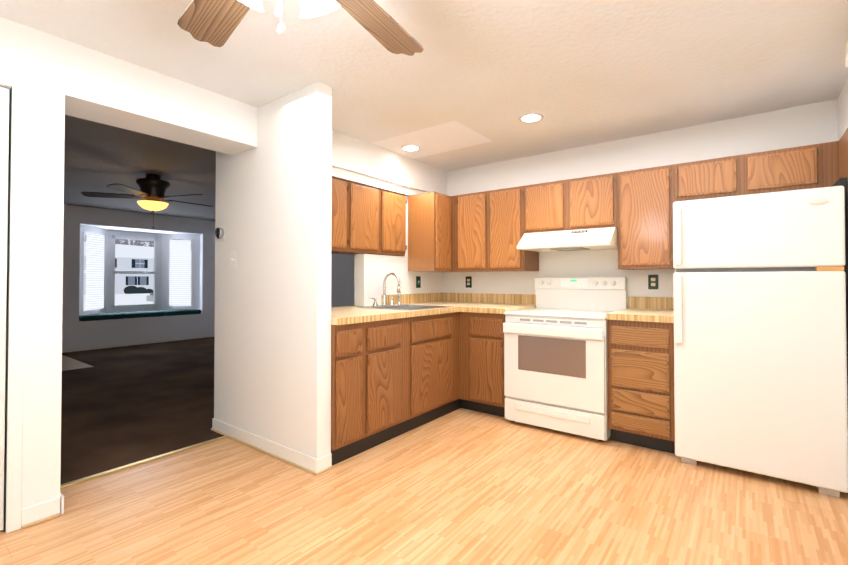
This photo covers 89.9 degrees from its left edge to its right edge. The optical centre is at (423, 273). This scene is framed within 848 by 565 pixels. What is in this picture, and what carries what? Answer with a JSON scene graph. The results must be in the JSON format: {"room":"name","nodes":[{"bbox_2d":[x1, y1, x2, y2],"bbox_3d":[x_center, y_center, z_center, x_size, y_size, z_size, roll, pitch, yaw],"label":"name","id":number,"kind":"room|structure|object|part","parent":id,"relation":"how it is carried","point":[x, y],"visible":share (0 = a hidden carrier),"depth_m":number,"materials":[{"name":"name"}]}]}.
{"room":"kitchen","nodes":[
{"label":"kitchen","id":0,"kind":"room"},
{"bbox_2d":[0,17,65,508],"bbox_3d":[-2.482,-0.004,1.380,0.320,2.310,1.970,-1,-1,37],"label":"wall","id":1,"kind":"structure","parent":0,"point":[35,58],"depth_m":2.01,"materials":[{"name":"white paint"}]},
{"bbox_2d":[0,87,9,530],"bbox_3d":[-2.102,0.148,1.604,0.103,1.988,0.760,-1,-1,37],"label":"closet door","id":2,"kind":"structure","parent":1,"relation":"in","point":[4,127],"depth_m":1.91,"materials":[{"name":"white wood"}]},
{"bbox_2d":[0,73,26,532],"bbox_3d":[-2.140,0.127,1.633,0.118,2.055,0.870,-1,-1,37],"label":"door frame","id":3,"kind":"structure","parent":1,"relation":"attached to","point":[17,86],"depth_m":1.92,"materials":[{"name":"white wood"}]},
{"bbox_2d":[44,492,63,516],"bbox_3d":[-1.874,1.119,2.144,0.347,0.085,0.019,-1,-1,37],"label":"baseboard","id":4,"kind":"structure","parent":1,"relation":"attached to","point":[56,505],"depth_m":2.03,"materials":[{"name":"white wood"}]},
{"bbox_2d":[62,355,93,370],"bbox_3d":[-6.013,1.190,4.619,1.680,0.004,3.500,-1,-1,37],"label":"floor","id":5,"kind":"structure","parent":0,"point":[68,363],"depth_m":5.64,"materials":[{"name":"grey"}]},
{"bbox_2d":[62,204,214,345],"bbox_3d":[-6.131,0.067,6.418,0.620,2.310,6.200,-1,-1,37],"label":"wall","id":6,"kind":"structure","parent":0,"point":[75,331],"depth_m":7.31,"materials":[{"name":"white paint"}]},
{"bbox_2d":[62,331,214,352],"bbox_3d":[-5.879,1.166,6.211,0.013,0.105,6.200,-1,-1,37],"label":"baseboard","id":7,"kind":"structure","parent":6,"relation":"attached to","point":[71,348],"depth_m":7.33,"materials":[{"name":"white"}]},
{"bbox_2d":[79,309,200,320],"bbox_3d":[-5.117,0.726,7.673,0.570,0.083,1.896,-1,-1,37],"label":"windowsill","id":8,"kind":"structure","parent":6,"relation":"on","point":[121,315],"depth_m":7.45,"materials":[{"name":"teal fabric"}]},
{"bbox_2d":[79,225,199,315],"bbox_3d":[-5.217,-0.010,7.759,0.580,1.560,2.036,-1,-1,37],"label":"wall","id":9,"kind":"structure","parent":0,"point":[163,271],"depth_m":8.21,"materials":[{"name":"white paint"}]},
{"bbox_2d":[85,233,104,309],"bbox_3d":[-5.565,-0.043,7.186,0.016,1.270,0.408,0,-1,-2],"label":"window","id":10,"kind":"structure","parent":9,"relation":"in","point":[95,243],"depth_m":7.16,"materials":[{"name":"white"}]},
{"bbox_2d":[111,235,157,308],"bbox_3d":[-5.388,-0.032,7.914,0.060,1.310,0.740,-1,-1,37],"label":"window","id":11,"kind":"structure","parent":9,"relation":"in","point":[155,272],"depth_m":7.90,"materials":[{"name":"white"}]},
{"bbox_2d":[169,240,190,304],"bbox_3d":[-4.751,-0.028,8.265,0.378,1.270,0.022,0,-1,-11],"label":"window","id":12,"kind":"structure","parent":9,"relation":"in","point":[180,273],"depth_m":8.26,"materials":[{"name":"white"}]},
{"bbox_2d":[60,337,223,484],"bbox_3d":[-3.659,1.218,4.530,5.780,0.054,6.400,-1,-1,37],"label":"floor","id":13,"kind":"structure","parent":0,"point":[123,406],"depth_m":3.84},
{"bbox_2d":[65,40,256,154],"bbox_3d":[-1.577,-1.008,2.589,0.320,0.270,1.028,-1,-1,37],"label":"header beam","id":14,"kind":"structure","parent":0,"point":[103,88],"depth_m":2.42,"materials":[{"name":"white paint"}]},
{"bbox_2d":[214,82,331,458],"bbox_3d":[-1.079,0.017,2.910,1.210,2.310,0.105,-1,-1,37],"label":"wall","id":15,"kind":"structure","parent":0,"point":[272,361],"depth_m":2.73,"materials":[{"name":"white paint"}]},
{"bbox_2d":[215,226,224,240],"bbox_3d":[-1.525,-0.304,3.163,0.110,0.110,0.034,-1,-1,37],"label":"thermostat","id":16,"kind":"object","parent":15,"relation":"attached to","point":[220,233],"visible":1,"depth_m":3.15,"materials":[{"name":"white plastic"}]},
{"bbox_2d":[230,251,235,266],"bbox_3d":[-1.382,-0.106,3.066,0.072,0.116,0.012,-1,-1,37],"label":"light switch","id":17,"kind":"object","parent":15,"relation":"attached to","point":[232,254],"depth_m":3.06,"materials":[{"name":"white plastic"}]},
{"bbox_2d":[211,418,321,474],"bbox_3d":[-1.109,1.129,2.833,1.237,0.085,0.025,-1,-1,37],"label":"baseboard","id":18,"kind":"structure","parent":15,"relation":"attached to","point":[307,463],"depth_m":2.74,"materials":[{"name":"white wood"}]},
{"bbox_2d":[331,253,380,306],"bbox_3d":[-1.710,0.075,7.022,5.700,2.310,0.100,-1,-1,37],"label":"wall","id":19,"kind":"structure","parent":0,"point":[342,279],"depth_m":6.63,"materials":[{"name":"grey paint"}]},
{"bbox_2d":[332,130,446,305],"bbox_3d":[-0.518,0.031,3.867,0.350,2.310,2.093,-1,-1,37],"label":"wall","id":20,"kind":"structure","parent":0,"point":[357,161],"depth_m":3.84,"materials":[{"name":"white paint"}]},
{"bbox_2d":[331,177,350,252],"bbox_3d":[-0.848,-0.478,3.444,0.304,0.584,0.367,-1,-1,37],"label":"upper cabinet","id":21,"kind":"object","parent":20,"relation":"attached to","point":[341,189],"depth_m":3.43,"materials":[{"name":"brown wood"}]},
{"bbox_2d":[333,182,382,254],"bbox_3d":[-0.622,-0.474,3.741,0.304,0.584,0.380,-1,-1,37],"label":"upper cabinet","id":22,"kind":"object","parent":20,"relation":"attached to","point":[368,220],"depth_m":3.67,"materials":[{"name":"brown wood"}]},
{"bbox_2d":[383,190,406,255],"bbox_3d":[-0.397,-0.470,4.038,0.304,0.584,0.365,-1,-1,37],"label":"upper cabinet","id":23,"kind":"object","parent":20,"relation":"attached to","point":[394,204],"depth_m":3.95,"materials":[{"name":"brown wood"}]},
{"bbox_2d":[416,276,420,287],"bbox_3d":[-0.053,0.081,4.275,0.016,0.116,0.072,-1,-1,37],"label":"outlet","id":24,"kind":"object","parent":20,"relation":"attached to","point":[418,278],"depth_m":4.28,"materials":[{"name":"green plastic"}]},
{"bbox_2d":[408,192,451,271],"bbox_3d":[0.057,-0.396,4.142,0.337,0.740,0.260,-1,-1,37],"label":"upper cabinet","id":25,"kind":"object","parent":20,"relation":"attached to","point":[430,213],"depth_m":4.04,"materials":[{"name":"brown wood"}]},
{"bbox_2d":[0,408,847,564],"bbox_3d":[-0.224,1.180,1.679,3.580,0.050,5.400,-1,-1,37],"label":"floor","id":26,"kind":"structure","parent":0,"point":[460,486],"depth_m":2.08,"materials":[{"name":"beige wood"}]},
{"bbox_2d":[60,436,227,487],"bbox_3d":[-1.718,1.164,2.667,0.035,0.009,1.026,-1,-1,37],"label":"trim","id":27,"kind":"structure","parent":26,"relation":"on","point":[132,464],"depth_m":2.60,"materials":[{"name":"gold metal"}]},
{"bbox_2d":[331,322,370,465],"bbox_3d":[-0.716,0.742,2.854,0.657,0.858,0.251,-1,-1,37],"label":"base cabinet","id":28,"kind":"object","parent":26,"relation":"on","point":[350,343],"depth_m":2.66,"materials":[{"name":"brown wood"}]},
{"bbox_2d":[367,317,414,449],"bbox_3d":[-0.498,0.746,3.141,0.657,0.858,0.469,-1,-1,37],"label":"base cabinet","id":29,"kind":"object","parent":26,"relation":"on","point":[391,379],"depth_m":2.97,"materials":[{"name":"brown wood"}]},
{"bbox_2d":[415,312,454,327],"bbox_3d":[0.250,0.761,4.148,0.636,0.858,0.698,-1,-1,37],"label":"drawer","id":30,"kind":"object","parent":26,"relation":"on","point":[446,320],"depth_m":3.43,"materials":[{"name":"brown wood"}]},
{"bbox_2d":[331,292,535,324],"bbox_3d":[-0.061,0.254,3.518,1.276,0.137,2.089,-1,-1,37],"label":"countertop","id":31,"kind":"structure","parent":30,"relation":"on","point":[476,303],"depth_m":3.70,"materials":[{"name":"laminate"}]},
{"bbox_2d":[368,273,400,306],"bbox_3d":[-0.281,0.133,3.693,0.207,0.291,0.401,-1,-1,37],"label":"gooseneck faucet","id":32,"kind":"object","parent":31,"relation":"on","point":[384,302],"visible":1,"depth_m":3.72,"materials":[{"name":"silver metal"}]},
{"bbox_2d":[358,304,452,310],"bbox_3d":[-0.151,0.371,3.602,0.570,0.186,0.575,-1,-1,37],"label":"stainless steel sink","id":33,"kind":"object","parent":31,"relation":"in","point":[410,307],"visible":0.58,"depth_m":3.77,"materials":[{"name":"grey metal"}]},
{"bbox_2d":[415,324,458,427],"bbox_3d":[-0.154,0.832,3.595,0.657,0.700,0.671,-1,-1,37],"label":"base cabinet","id":34,"kind":"object","parent":26,"relation":"on","point":[436,349],"depth_m":3.39,"materials":[{"name":"brown wood"}]},
{"bbox_2d":[455,312,505,416],"bbox_3d":[0.685,0.756,3.817,0.456,0.858,0.700,-1,-1,37],"label":"base cabinet","id":35,"kind":"object","parent":26,"relation":"on","point":[481,335],"depth_m":3.54,"materials":[{"name":"brown wood"}]},
{"bbox_2d":[503,277,627,441],"bbox_3d":[1.143,0.602,3.411,0.766,1.155,0.752,-1,-1,37],"label":"range","id":36,"kind":"object","parent":26,"relation":"on","point":[556,358],"visible":0.98,"depth_m":3.16,"materials":[{"name":"enameled metal"},{"name":"glass"}]},
{"bbox_2d":[608,320,674,453],"bbox_3d":[1.640,0.746,3.094,0.404,0.858,0.700,-1,-1,37],"label":"base cabinet","id":37,"kind":"object","parent":26,"relation":"on","point":[641,410],"visible":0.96,"depth_m":2.82,"materials":[{"name":"brown wood"}]},
{"bbox_2d":[606,297,673,322],"bbox_3d":[1.637,0.248,3.096,0.404,0.137,0.712,-1,-1,37],"label":"countertop","id":38,"kind":"structure","parent":37,"relation":"on","point":[652,309],"depth_m":3.11,"materials":[{"name":"laminate"}]},
{"bbox_2d":[673,186,847,497],"bbox_3d":[2.067,0.359,2.681,0.770,1.620,0.775,-1,-1,37],"label":"fridge","id":39,"kind":"object","parent":26,"relation":"on","point":[760,354],"visible":1,"depth_m":2.37,"materials":[{"name":"white metal"}]},
{"bbox_2d":[0,0,847,220],"bbox_3d":[-2.559,-1.151,3.731,9.740,0.050,6.400,-1,-1,37],"label":"ceiling","id":40,"kind":"structure","parent":0,"point":[471,83],"depth_m":2.38,"materials":[{"name":"white paint"}]},
{"bbox_2d":[81,174,212,228],"bbox_3d":[-3.023,-0.808,4.812,1.279,0.603,1.230,-1,-1,37],"label":"room ceiling fan","id":41,"kind":"object","parent":40,"relation":"hanging from","point":[153,187],"visible":1,"depth_m":4.66,"materials":[{"name":"brown metal"}]},
{"bbox_3d":[-3.046,-0.654,4.770,0.300,0.292,0.300,-1,-1,37],"label":"lamp shade","id":42,"kind":"part","parent":41,"relation":"part of","materials":[{"name":"yellow glass"}]},
{"bbox_2d":[177,0,423,55],"bbox_3d":[-0.380,-0.888,1.136,1.304,0.550,1.304,-1,-1,37],"label":"ceiling fan","id":43,"kind":"object","parent":40,"relation":"hanging from","point":[215,23],"visible":1,"depth_m":1.46,"materials":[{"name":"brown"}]},
{"bbox_3d":[-0.649,-0.881,1.379,0.156,0.014,0.590,16,-11,-43],"label":"blade","id":44,"kind":"part","parent":43,"relation":"part of","materials":[{"name":"brown wood"}]},
{"bbox_3d":[-0.189,-0.881,1.444,0.156,0.014,0.590,12,5,28],"label":"blade","id":45,"kind":"part","parent":43,"relation":"part of","materials":[{"name":"brown wood"}]},
{"bbox_2d":[401,145,420,150],"bbox_3d":[-0.119,-1.123,3.789,0.175,0.003,0.175,0,-1,31],"label":"recessed light","id":46,"kind":"object","parent":40,"relation":"in","point":[407,147],"depth_m":3.79,"materials":[{"name":"white"}]},
{"bbox_2d":[519,113,543,122],"bbox_3d":[0.778,-1.133,3.085,0.175,0.003,0.175,0,-1,31],"label":"recessed light","id":47,"kind":"object","parent":40,"relation":"in","point":[531,118],"depth_m":3.09,"materials":[{"name":"white"}]},
{"bbox_2d":[443,99,837,296],"bbox_3d":[1.352,0.030,3.827,3.640,2.310,0.100,-1,-1,37],"label":"wall","id":48,"kind":"structure","parent":0,"point":[809,124],"depth_m":3.54,"materials":[{"name":"white paint"}]},
{"bbox_2d":[466,276,471,287],"bbox_3d":[0.465,0.083,4.427,0.072,0.116,0.007,-1,-1,37],"label":"outlet","id":49,"kind":"object","parent":48,"relation":"attached to","point":[468,278],"depth_m":4.42,"materials":[{"name":"green"}]},
{"bbox_2d":[452,191,487,271],"bbox_3d":[0.526,-0.396,4.167,0.411,0.740,0.360,-1,-1,37],"label":"upper cabinet","id":50,"kind":"object","parent":48,"relation":"attached to","point":[485,231],"depth_m":4.01,"materials":[{"name":"brown wood"}]},
{"bbox_2d":[488,186,538,271],"bbox_3d":[0.829,-0.399,3.938,0.349,0.740,0.360,-1,-1,37],"label":"upper cabinet","id":51,"kind":"object","parent":48,"relation":"attached to","point":[505,206],"depth_m":3.79,"materials":[{"name":"brown wood"}]},
{"bbox_2d":[524,180,567,233],"bbox_3d":[1.119,-0.562,3.720,0.376,0.421,0.360,-1,-1,37],"label":"upper cabinet","id":52,"kind":"object","parent":48,"relation":"attached to","point":[545,204],"depth_m":3.57,"materials":[{"name":"brown wood"}]},
{"bbox_2d":[568,173,619,229],"bbox_3d":[1.421,-0.565,3.491,0.382,0.421,0.360,-1,-1,37],"label":"upper cabinet","id":53,"kind":"object","parent":48,"relation":"attached to","point":[592,202],"depth_m":3.34,"materials":[{"name":"brown wood"}]},
{"bbox_2d":[517,227,617,251],"bbox_3d":[1.224,-0.275,3.522,0.730,0.152,0.543,-1,-1,37],"label":"range hood","id":54,"kind":"object","parent":53,"relation":"attached to","point":[584,239],"visible":1,"depth_m":3.36,"materials":[{"name":"beige metal"}]},
{"bbox_2d":[616,164,675,269],"bbox_3d":[1.725,-0.409,3.259,0.375,0.740,0.360,-1,-1,37],"label":"upper cabinet","id":55,"kind":"object","parent":48,"relation":"attached to","point":[646,196],"depth_m":3.11,"materials":[{"name":"brown wood"}]},
{"bbox_2d":[648,275,657,288],"bbox_3d":[1.832,0.064,3.393,0.072,0.116,0.007,-1,-1,37],"label":"outlet","id":56,"kind":"object","parent":48,"relation":"attached to","point":[652,281],"depth_m":3.39,"materials":[{"name":"green"}]},
{"bbox_2d":[676,154,743,201],"bbox_3d":[2.030,-0.649,3.032,0.387,0.266,0.360,-1,-1,37],"label":"upper cabinet","id":57,"kind":"object","parent":48,"relation":"attached to","point":[724,176],"depth_m":2.88,"materials":[{"name":"brown wood"}]},
{"bbox_2d":[744,142,827,194],"bbox_3d":[2.342,-0.652,2.795,0.396,0.266,0.360,-1,-1,37],"label":"upper cabinet","id":58,"kind":"object","parent":48,"relation":"attached to","point":[801,167],"depth_m":2.64,"materials":[{"name":"brown wood"}]},
{"bbox_2d":[837,79,847,140],"bbox_3d":[1.164,-0.015,0.646,0.100,2.310,5.200,-1,-1,37],"label":"wall","id":59,"kind":"structure","parent":0,"point":[842,104],"depth_m":2.60,"materials":[{"name":"white paint"}]},
{"bbox_2d":[845,35,847,66],"bbox_3d":[1.242,-1.074,0.927,0.093,0.133,2.720,-1,-1,37],"label":"valance","id":60,"kind":"object","parent":59,"relation":"attached to","point":[846,42],"visible":1,"depth_m":2.02,"materials":[{"name":"white"}]},
{"label":"outside","id":61,"kind":"structure","parent":0,"visible":0},
{"bbox_2d":[84,232,184,246],"bbox_3d":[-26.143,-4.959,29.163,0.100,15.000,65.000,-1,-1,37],"label":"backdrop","id":62,"kind":"structure","parent":61,"point":[135,242],"depth_m":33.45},
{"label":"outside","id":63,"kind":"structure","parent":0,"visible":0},
{"bbox_3d":[-14.522,1.967,20.268,29.250,0.100,65.000,-1,-1,37],"label":"snow","id":64,"kind":"object","parent":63,"visible":0},
{"bbox_2d":[84,292,190,310],"bbox_3d":[-12.954,1.859,20.212,2.580,1.860,8.000,-1,-1,37],"label":"snowbank","id":65,"kind":"object","parent":64,"relation":"on","point":[129,299],"depth_m":19.53,"materials":[{"name":"white snow"}]},
{"bbox_2d":[124,286,153,293],"bbox_3d":[-13.729,0.903,20.511,0.760,0.690,1.264,-1,-1,37],"label":"bush","id":66,"kind":"object","parent":65,"relation":"on","point":[133,290],"visible":0.77,"depth_m":20.28,"materials":[{"name":"green plant"}]},
{"bbox_2d":[146,293,153,301],"bbox_3d":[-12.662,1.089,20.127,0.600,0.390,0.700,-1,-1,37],"label":"car","id":67,"kind":"object","parent":65,"relation":"on","point":[150,297],"visible":0.35,"depth_m":19.86,"materials":[{"name":"white metal"}]},
{"bbox_2d":[84,241,190,294],"bbox_3d":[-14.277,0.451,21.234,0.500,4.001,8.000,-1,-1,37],"label":"house","id":68,"kind":"structure","parent":64,"relation":"on","point":[133,258],"depth_m":21.17,"materials":[{"name":"white"}]}
]}

